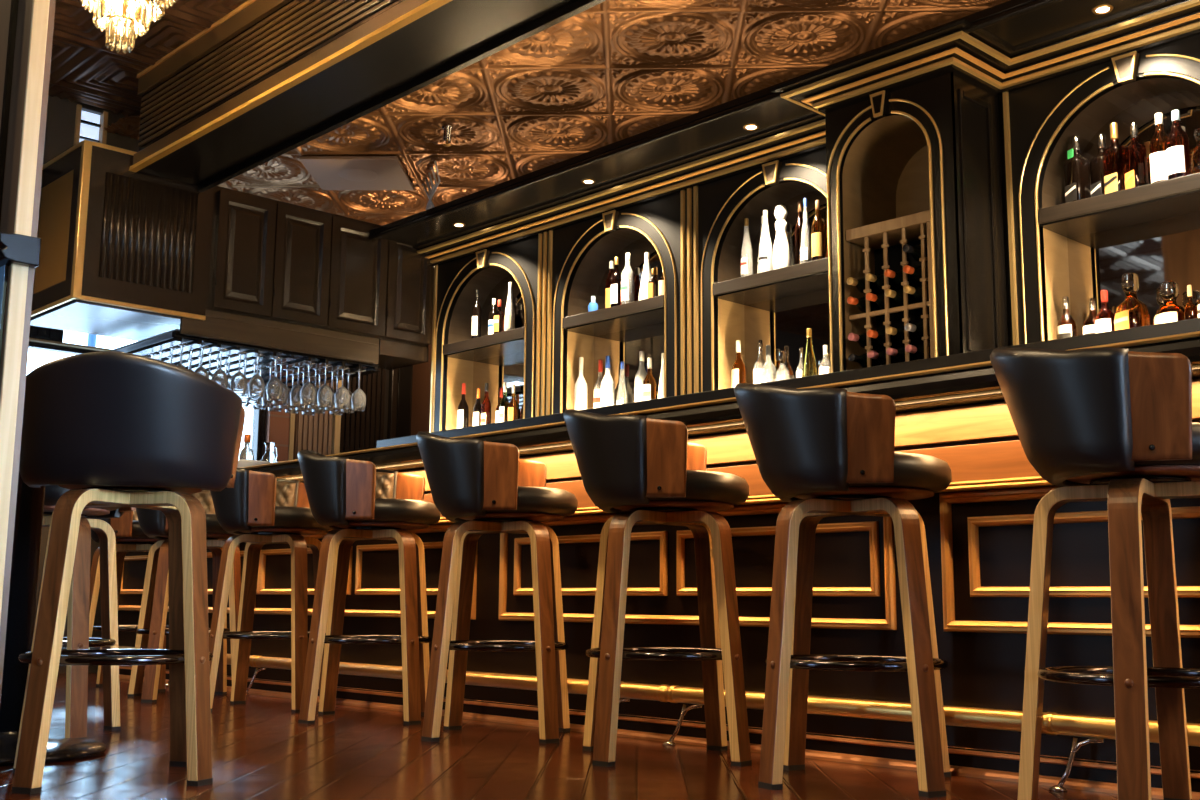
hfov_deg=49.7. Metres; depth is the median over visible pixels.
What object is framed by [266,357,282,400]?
hanging wine glass
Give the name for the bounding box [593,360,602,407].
bottle
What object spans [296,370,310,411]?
hanging wine glass
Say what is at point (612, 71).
ceiling
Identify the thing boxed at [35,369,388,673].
wall
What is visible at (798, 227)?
bottle
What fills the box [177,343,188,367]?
hanging wine glass
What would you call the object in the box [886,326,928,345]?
wine bottle
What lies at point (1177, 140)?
bottle
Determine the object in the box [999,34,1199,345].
shelf unit
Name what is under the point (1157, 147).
bottle
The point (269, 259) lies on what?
upper cabinet
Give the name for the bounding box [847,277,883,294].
wine bottle
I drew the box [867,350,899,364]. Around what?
wine bottle
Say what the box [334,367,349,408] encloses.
hanging wine glass
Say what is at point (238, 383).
hanging wine glass
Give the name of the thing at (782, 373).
bottle
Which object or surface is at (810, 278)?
shelf
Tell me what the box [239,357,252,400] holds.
hanging wine glass
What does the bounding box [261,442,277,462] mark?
carafe
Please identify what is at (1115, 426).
bar stool
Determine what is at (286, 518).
seat cushion
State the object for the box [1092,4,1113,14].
recessed light
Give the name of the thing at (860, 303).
wine bottle
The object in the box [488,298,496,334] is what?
bottle
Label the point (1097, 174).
bottle
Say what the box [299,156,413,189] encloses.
ceiling panel
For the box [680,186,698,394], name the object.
pilaster
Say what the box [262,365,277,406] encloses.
hanging wine glass
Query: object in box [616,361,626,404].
bottle
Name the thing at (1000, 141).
wall
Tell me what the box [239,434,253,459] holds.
bottle
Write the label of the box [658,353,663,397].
bottle
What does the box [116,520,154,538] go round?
seat cushion
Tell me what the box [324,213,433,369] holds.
upper cabinet
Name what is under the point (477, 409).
bottle
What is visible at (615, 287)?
bottle
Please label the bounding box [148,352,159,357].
hanging wine glass
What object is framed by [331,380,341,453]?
trim
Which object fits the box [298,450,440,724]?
bar stool
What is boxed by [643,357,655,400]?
bottle
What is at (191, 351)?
hanging wine glass
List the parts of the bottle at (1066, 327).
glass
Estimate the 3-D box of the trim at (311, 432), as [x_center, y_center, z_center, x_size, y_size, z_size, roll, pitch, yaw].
[-2.023,0.543,9.081,0.285,2.600,0.045,9,-12,-43]
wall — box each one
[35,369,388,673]
[43,96,138,164]
[411,313,432,434]
[433,141,1008,340]
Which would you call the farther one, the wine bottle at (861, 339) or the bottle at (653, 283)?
the bottle at (653, 283)
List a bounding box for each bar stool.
[12,351,244,793]
[42,485,135,738]
[89,511,168,691]
[127,489,240,702]
[209,468,330,712]
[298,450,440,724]
[416,431,577,743]
[563,409,751,766]
[734,383,951,797]
[990,347,1199,799]
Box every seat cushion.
[44,485,120,510]
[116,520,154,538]
[205,514,237,534]
[251,506,330,530]
[349,498,440,524]
[486,486,577,516]
[649,470,748,505]
[849,452,951,492]
[1135,423,1199,465]
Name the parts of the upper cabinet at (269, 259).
door, door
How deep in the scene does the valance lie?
7.26 m
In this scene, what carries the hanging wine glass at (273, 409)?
hanging from the stemware rack
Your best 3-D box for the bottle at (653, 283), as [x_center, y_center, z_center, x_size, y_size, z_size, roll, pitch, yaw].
[0.275,-0.592,6.712,0.053,0.180,0.052,3,-9,-13]
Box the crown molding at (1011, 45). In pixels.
[368,0,1199,265]
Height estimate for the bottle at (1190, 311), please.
0.229 m
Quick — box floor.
[0,672,1163,799]
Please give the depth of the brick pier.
8.90 m
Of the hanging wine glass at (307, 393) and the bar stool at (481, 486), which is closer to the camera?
the bar stool at (481, 486)
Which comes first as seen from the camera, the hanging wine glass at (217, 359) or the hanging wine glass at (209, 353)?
the hanging wine glass at (209, 353)
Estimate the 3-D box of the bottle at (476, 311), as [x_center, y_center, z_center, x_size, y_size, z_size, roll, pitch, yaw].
[-0.742,-0.506,7.788,0.057,0.325,0.056,6,-10,-32]
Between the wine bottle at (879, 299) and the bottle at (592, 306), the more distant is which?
the bottle at (592, 306)
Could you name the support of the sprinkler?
attached to the ceiling at (612, 71)
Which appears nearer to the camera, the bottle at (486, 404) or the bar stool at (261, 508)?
the bar stool at (261, 508)
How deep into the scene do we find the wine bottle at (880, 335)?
5.18 m
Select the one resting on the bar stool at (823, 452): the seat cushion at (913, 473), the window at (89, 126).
the seat cushion at (913, 473)
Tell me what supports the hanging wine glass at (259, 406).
hanging from the stemware rack
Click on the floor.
(261, 750)
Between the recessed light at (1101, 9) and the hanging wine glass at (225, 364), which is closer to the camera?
the recessed light at (1101, 9)
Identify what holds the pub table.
on the floor
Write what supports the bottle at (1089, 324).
on the countertop at (1190, 325)
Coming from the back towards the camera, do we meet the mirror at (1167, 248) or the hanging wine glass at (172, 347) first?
the hanging wine glass at (172, 347)
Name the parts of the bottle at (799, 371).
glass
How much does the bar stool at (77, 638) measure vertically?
1.042 m
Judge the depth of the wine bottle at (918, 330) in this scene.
5.04 m
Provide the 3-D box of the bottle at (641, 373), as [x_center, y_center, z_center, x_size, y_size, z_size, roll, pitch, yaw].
[0.217,-0.068,6.760,0.075,0.379,0.074,5,-10,-27]
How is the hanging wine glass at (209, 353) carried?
hanging from the stemware rack
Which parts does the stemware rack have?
rail, rail, rail, rail, rail, rail, rail, rail, rail, rail, rail, rail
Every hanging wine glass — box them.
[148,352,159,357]
[155,349,167,359]
[167,346,179,363]
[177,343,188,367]
[184,358,195,369]
[187,349,197,371]
[194,346,208,377]
[195,355,205,366]
[206,352,216,378]
[211,349,227,387]
[213,358,224,369]
[221,363,232,373]
[225,354,236,389]
[230,351,246,395]
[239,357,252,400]
[241,365,250,406]
[246,362,261,404]
[248,354,264,397]
[252,368,266,408]
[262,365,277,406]
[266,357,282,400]
[268,370,282,411]
[273,363,287,404]
[279,368,293,409]
[285,373,299,413]
[290,365,304,406]
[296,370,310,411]
[300,363,315,404]
[302,375,314,414]
[308,367,322,408]
[312,373,324,413]
[317,365,332,406]
[325,370,338,410]
[330,375,342,414]
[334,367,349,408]
[341,372,354,412]
[351,370,365,410]
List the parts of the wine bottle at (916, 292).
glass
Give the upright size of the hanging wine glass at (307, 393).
0.240 m
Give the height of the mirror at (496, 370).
1.144 m
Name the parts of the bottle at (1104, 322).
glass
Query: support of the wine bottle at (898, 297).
in the wine rack cabinet at (916, 163)
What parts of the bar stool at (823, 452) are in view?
backrest, leg, leg, swivel plate, seat, arm panel, leg, leg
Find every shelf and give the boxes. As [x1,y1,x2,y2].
[443,327,524,354]
[562,295,663,328]
[713,257,827,295]
[1038,172,1199,223]
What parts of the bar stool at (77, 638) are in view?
swivel plate, leg, seat, leg, backrest, arm panel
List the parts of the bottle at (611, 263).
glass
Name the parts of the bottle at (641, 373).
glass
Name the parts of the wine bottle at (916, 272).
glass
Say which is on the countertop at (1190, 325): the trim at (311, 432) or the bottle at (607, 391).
the bottle at (607, 391)
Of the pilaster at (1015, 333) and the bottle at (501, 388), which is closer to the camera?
the pilaster at (1015, 333)
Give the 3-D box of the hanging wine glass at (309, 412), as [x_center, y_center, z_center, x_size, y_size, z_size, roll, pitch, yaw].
[-1.777,-0.029,7.911,0.089,0.240,0.090,9,-12,-43]
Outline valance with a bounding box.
[180,309,378,363]
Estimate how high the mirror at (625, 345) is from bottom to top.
1.144 m
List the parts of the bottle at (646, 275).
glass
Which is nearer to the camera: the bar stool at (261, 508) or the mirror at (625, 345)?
the bar stool at (261, 508)
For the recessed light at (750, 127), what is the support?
attached to the crown molding at (1011, 45)
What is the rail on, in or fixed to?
attached to the bar counter at (979, 528)
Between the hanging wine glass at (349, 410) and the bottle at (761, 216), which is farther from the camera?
the hanging wine glass at (349, 410)
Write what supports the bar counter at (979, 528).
on the floor
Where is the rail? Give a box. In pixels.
[119,646,1199,791]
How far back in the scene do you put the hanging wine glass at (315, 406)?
7.63 m
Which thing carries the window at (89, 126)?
in the wall at (61, 114)
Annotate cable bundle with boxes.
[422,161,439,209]
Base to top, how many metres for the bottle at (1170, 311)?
0.264 m
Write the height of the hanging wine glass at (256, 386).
0.240 m
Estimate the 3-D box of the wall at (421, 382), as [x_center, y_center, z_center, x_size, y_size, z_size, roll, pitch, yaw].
[-0.987,0.570,9.194,0.050,2.600,1.200,9,-12,-43]
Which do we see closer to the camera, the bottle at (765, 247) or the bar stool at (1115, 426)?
the bar stool at (1115, 426)
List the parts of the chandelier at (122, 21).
stem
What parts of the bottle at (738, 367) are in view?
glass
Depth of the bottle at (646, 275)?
6.80 m
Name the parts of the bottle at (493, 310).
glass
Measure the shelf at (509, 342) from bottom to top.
0.060 m
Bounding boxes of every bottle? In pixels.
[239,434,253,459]
[457,383,468,427]
[471,289,480,337]
[473,389,480,425]
[481,383,490,424]
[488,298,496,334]
[493,300,504,332]
[495,387,502,422]
[499,382,508,421]
[504,282,514,330]
[508,384,517,420]
[574,357,587,409]
[588,296,597,311]
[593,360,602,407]
[600,356,614,406]
[605,261,613,307]
[610,257,620,306]
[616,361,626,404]
[621,253,633,303]
[634,351,646,401]
[639,252,651,299]
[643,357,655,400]
[648,269,657,297]
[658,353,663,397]
[659,269,663,295]
[731,340,745,387]
[740,218,752,276]
[753,340,764,383]
[757,216,762,272]
[758,210,772,272]
[761,345,775,382]
[772,205,790,269]
[775,351,789,380]
[794,202,802,264]
[796,347,802,377]
[800,198,811,263]
[802,328,816,376]
[811,200,824,260]
[819,345,829,373]
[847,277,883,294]
[847,296,884,316]
[848,332,890,351]
[848,353,879,367]
[865,273,902,290]
[866,293,903,313]
[867,329,909,348]
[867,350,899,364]
[884,269,921,287]
[885,289,922,310]
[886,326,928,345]
[886,347,918,361]
[902,244,927,263]
[903,265,927,284]
[904,285,928,301]
[905,322,929,340]
[905,344,930,359]
[1057,297,1076,338]
[1064,135,1090,202]
[1083,298,1096,334]
[1090,133,1105,196]
[1095,290,1114,332]
[1104,122,1124,193]
[1114,273,1149,329]
[1124,122,1148,188]
[1149,113,1167,182]
[1154,281,1183,323]
[1166,109,1189,179]
[1184,285,1197,319]
[1189,128,1199,174]
[1197,298,1199,317]
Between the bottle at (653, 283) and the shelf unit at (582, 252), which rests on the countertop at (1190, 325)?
the shelf unit at (582, 252)
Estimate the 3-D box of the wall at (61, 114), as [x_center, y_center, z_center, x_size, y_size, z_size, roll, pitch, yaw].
[-2.875,-1.441,7.244,0.910,0.423,0.060,9,-12,-43]
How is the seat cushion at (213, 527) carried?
on the bar stool at (151, 630)
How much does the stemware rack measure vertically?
0.072 m
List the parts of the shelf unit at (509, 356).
arch trim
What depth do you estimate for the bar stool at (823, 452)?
3.25 m
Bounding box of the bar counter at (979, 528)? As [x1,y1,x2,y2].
[118,377,1199,799]
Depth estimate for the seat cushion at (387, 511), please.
4.90 m
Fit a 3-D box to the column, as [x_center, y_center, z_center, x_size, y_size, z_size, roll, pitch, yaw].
[-1.520,-0.669,3.182,0.090,3.180,0.679,9,-12,-43]
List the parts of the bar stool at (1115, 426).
backrest, leg, leg, seat, swivel plate, arm panel, leg, leg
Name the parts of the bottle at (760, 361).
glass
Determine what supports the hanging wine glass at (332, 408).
hanging from the stemware rack
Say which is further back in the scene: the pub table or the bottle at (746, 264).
the bottle at (746, 264)
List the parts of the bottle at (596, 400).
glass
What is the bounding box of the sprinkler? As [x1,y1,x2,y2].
[442,123,452,146]
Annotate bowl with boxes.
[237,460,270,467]
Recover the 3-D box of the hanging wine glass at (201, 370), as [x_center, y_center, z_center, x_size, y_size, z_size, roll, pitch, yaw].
[-2.165,-0.171,7.029,0.089,0.240,0.090,9,-12,-43]
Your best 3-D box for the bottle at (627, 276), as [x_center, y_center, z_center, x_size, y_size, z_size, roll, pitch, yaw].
[0.146,-0.631,6.855,0.072,0.300,0.070,4,-10,-21]
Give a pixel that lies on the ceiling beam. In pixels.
(267, 79)
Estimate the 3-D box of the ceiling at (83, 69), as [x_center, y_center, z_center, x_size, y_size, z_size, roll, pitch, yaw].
[-1.757,-2.427,2.179,6.100,0.022,10.980,9,-12,-43]
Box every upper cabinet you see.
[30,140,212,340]
[206,186,331,328]
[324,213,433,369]
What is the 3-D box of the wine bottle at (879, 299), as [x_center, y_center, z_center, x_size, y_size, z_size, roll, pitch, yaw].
[1.158,-0.399,5.239,0.241,0.065,0.066,9,-12,-43]
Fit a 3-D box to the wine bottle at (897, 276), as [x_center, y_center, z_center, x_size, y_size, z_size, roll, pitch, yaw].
[1.220,-0.488,5.187,0.241,0.065,0.066,9,-12,-43]
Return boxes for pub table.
[0,470,106,765]
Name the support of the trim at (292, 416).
attached to the wall at (45, 531)
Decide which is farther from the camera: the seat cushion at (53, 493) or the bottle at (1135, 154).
the bottle at (1135, 154)
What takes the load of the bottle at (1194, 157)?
on the shelf unit at (1077, 250)
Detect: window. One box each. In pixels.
[28,325,264,460]
[74,104,107,145]
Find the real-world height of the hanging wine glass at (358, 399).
0.240 m
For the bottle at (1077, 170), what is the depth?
5.03 m
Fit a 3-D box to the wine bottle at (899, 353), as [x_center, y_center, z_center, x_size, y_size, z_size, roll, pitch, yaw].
[1.217,-0.176,5.138,0.241,0.065,0.066,9,-12,-43]
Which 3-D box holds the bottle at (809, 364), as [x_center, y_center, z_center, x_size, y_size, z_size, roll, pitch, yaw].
[0.957,-0.167,5.910,0.077,0.324,0.077,4,-9,-19]
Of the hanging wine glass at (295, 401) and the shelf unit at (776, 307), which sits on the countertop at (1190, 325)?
the shelf unit at (776, 307)
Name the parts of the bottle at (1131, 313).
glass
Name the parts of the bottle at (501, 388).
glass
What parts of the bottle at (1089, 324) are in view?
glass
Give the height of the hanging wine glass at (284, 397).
0.240 m
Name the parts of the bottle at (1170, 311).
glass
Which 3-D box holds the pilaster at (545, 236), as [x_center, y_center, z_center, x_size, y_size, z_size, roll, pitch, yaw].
[-0.311,-0.405,7.181,0.014,1.163,0.110,9,-12,-43]
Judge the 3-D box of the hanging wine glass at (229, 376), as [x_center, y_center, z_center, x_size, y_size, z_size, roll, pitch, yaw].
[-2.086,-0.133,7.267,0.089,0.240,0.090,9,-12,-43]
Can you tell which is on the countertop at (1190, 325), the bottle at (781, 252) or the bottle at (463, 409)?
the bottle at (463, 409)
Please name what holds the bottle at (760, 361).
on the countertop at (1190, 325)
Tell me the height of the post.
4.000 m
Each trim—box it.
[288,414,294,459]
[293,382,333,459]
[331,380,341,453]
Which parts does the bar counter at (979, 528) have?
panel moulding, panel moulding, panel moulding, panel moulding, panel moulding, panel moulding, panel moulding, board, ledge moulding, panel moulding, panel moulding, panel moulding, panel moulding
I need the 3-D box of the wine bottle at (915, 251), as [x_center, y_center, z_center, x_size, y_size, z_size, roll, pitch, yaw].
[1.280,-0.581,5.138,0.241,0.065,0.066,9,-12,-43]
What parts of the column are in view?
panel, partition rail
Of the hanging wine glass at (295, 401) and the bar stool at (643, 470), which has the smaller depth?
the bar stool at (643, 470)
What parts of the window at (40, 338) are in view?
panel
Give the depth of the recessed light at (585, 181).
6.68 m
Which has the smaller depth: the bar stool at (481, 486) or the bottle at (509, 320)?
the bar stool at (481, 486)
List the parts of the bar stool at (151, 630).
leg, leg, backrest, seat, leg, leg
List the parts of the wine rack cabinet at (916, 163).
arch trim, arch trim, moulding, panel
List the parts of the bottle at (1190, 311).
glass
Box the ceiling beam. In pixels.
[129,0,605,191]
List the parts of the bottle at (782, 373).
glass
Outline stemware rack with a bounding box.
[109,329,379,388]
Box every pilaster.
[429,265,437,432]
[535,230,552,416]
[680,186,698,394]
[1002,92,1018,345]
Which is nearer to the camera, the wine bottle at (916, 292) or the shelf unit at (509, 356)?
the wine bottle at (916, 292)
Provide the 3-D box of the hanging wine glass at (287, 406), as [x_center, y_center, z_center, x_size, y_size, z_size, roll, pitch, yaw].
[-1.858,-0.067,7.674,0.089,0.240,0.090,9,-12,-43]
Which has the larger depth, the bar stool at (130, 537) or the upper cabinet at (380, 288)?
the upper cabinet at (380, 288)
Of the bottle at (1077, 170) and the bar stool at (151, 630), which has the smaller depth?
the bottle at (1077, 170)
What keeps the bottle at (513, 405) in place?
on the countertop at (1190, 325)
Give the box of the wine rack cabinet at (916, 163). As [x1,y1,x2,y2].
[825,71,1008,372]
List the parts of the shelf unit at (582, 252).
arch trim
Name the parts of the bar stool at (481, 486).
backrest, leg, leg, arm panel, swivel plate, seat, leg, arm panel, leg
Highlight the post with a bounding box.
[87,334,96,346]
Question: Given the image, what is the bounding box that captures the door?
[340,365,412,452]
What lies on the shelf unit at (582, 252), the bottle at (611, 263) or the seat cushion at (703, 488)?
the bottle at (611, 263)
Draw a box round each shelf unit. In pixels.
[433,234,543,431]
[545,190,686,414]
[692,148,829,392]
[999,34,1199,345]
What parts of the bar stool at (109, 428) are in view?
leg, leg, swivel plate, seat, backrest, leg, leg, arm panel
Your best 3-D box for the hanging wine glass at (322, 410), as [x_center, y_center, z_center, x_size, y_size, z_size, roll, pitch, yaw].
[-1.697,-0.042,7.827,0.089,0.240,0.090,9,-12,-43]
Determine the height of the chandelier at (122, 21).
0.580 m
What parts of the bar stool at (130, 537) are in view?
backrest, leg, leg, arm panel, swivel plate, seat, leg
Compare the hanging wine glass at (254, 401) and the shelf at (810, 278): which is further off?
the hanging wine glass at (254, 401)
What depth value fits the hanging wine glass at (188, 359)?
7.39 m
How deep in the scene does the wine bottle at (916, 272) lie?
5.08 m
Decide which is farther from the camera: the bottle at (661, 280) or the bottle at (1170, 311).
the bottle at (661, 280)
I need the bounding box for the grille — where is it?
[338,169,377,181]
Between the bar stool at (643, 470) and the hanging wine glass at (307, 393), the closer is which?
the bar stool at (643, 470)
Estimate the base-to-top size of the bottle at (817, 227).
0.310 m
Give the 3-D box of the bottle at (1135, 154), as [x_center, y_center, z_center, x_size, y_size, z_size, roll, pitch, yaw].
[2.022,-0.912,4.889,0.067,0.280,0.065,3,-9,-14]
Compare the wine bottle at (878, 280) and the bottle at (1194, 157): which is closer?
the bottle at (1194, 157)
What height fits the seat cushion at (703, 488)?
0.092 m
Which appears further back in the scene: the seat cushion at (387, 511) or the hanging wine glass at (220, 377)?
the hanging wine glass at (220, 377)
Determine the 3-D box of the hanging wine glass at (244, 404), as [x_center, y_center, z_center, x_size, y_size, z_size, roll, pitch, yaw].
[-2.096,-0.081,7.601,0.089,0.240,0.090,9,-12,-43]
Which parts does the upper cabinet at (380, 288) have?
door, cabinet rail, door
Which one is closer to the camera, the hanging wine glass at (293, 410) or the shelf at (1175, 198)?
the shelf at (1175, 198)
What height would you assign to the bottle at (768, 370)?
0.279 m
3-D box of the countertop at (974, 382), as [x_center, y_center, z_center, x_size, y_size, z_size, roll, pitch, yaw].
[0.652,0.098,4.376,1.001,0.070,9.820,9,-12,-43]
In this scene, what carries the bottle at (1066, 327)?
on the countertop at (1190, 325)
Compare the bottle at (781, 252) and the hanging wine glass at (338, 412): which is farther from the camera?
the hanging wine glass at (338, 412)
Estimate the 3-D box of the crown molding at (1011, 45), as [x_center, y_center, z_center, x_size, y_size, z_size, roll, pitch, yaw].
[1.772,-1.308,5.236,1.225,0.135,8.020,9,-12,-43]
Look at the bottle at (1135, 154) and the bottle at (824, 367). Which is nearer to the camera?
the bottle at (1135, 154)
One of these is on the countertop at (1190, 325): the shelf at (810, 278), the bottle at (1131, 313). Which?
the bottle at (1131, 313)
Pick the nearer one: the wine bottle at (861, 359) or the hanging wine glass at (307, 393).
the wine bottle at (861, 359)
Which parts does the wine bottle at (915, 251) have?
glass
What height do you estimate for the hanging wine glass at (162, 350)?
0.240 m
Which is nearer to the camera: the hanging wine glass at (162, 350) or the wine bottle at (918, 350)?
the wine bottle at (918, 350)
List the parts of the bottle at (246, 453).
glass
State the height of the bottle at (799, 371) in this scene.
0.254 m
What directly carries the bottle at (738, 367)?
on the countertop at (1190, 325)
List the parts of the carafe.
handle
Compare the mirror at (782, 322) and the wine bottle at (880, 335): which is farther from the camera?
the mirror at (782, 322)
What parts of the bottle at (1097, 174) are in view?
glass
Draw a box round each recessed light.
[453,223,464,226]
[581,179,595,183]
[743,124,758,130]
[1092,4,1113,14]
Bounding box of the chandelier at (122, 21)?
[80,0,176,52]
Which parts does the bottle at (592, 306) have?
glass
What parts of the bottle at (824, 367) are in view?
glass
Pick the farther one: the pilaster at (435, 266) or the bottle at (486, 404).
the pilaster at (435, 266)
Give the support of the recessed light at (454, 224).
attached to the crown molding at (1011, 45)
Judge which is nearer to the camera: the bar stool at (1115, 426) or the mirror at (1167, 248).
the bar stool at (1115, 426)
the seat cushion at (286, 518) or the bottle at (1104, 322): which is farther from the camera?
the seat cushion at (286, 518)
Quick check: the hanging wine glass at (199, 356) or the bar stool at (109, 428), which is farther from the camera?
the hanging wine glass at (199, 356)
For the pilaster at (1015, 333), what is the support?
attached to the shelf unit at (1077, 250)
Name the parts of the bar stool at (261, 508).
leg, backrest, leg, arm panel, swivel plate, seat, leg, leg, arm panel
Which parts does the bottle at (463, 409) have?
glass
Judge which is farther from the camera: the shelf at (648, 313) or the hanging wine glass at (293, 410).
the hanging wine glass at (293, 410)
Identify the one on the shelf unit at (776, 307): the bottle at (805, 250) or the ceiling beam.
the bottle at (805, 250)
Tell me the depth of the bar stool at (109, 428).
3.18 m
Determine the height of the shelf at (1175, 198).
0.060 m
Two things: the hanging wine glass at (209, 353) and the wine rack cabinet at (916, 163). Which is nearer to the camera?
the wine rack cabinet at (916, 163)
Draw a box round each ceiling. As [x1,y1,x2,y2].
[48,0,247,115]
[103,0,1008,225]
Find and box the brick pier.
[264,407,289,461]
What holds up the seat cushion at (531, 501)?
on the bar stool at (481, 486)
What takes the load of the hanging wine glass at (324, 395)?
hanging from the stemware rack
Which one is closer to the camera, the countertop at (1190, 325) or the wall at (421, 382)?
the countertop at (1190, 325)
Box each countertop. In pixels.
[239,331,1199,481]
[377,318,1199,447]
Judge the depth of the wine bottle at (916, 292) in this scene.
5.06 m
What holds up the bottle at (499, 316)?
on the shelf unit at (509, 356)
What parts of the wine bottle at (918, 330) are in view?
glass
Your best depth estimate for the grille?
7.87 m
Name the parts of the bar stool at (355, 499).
leg, leg, backrest, arm panel, swivel plate, seat, leg, leg, arm panel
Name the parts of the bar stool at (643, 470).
backrest, leg, leg, swivel plate, arm panel, seat, leg, arm panel, leg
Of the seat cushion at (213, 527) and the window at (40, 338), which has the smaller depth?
the seat cushion at (213, 527)
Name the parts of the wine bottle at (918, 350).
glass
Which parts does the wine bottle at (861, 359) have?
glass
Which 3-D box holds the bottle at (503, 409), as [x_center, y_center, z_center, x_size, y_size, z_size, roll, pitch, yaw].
[-0.553,0.062,7.490,0.064,0.334,0.062,3,-9,-15]
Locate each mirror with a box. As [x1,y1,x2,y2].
[472,275,524,422]
[593,237,663,404]
[744,191,829,383]
[1067,92,1199,335]
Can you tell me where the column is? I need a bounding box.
[0,0,55,703]
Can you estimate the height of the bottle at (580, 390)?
0.394 m
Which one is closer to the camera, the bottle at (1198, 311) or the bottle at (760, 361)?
the bottle at (1198, 311)
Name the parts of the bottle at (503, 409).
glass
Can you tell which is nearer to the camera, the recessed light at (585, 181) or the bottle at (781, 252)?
the bottle at (781, 252)
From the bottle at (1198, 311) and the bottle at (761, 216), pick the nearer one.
the bottle at (1198, 311)
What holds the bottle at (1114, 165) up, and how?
on the shelf unit at (1077, 250)
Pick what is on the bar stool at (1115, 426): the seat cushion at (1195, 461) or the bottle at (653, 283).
the seat cushion at (1195, 461)

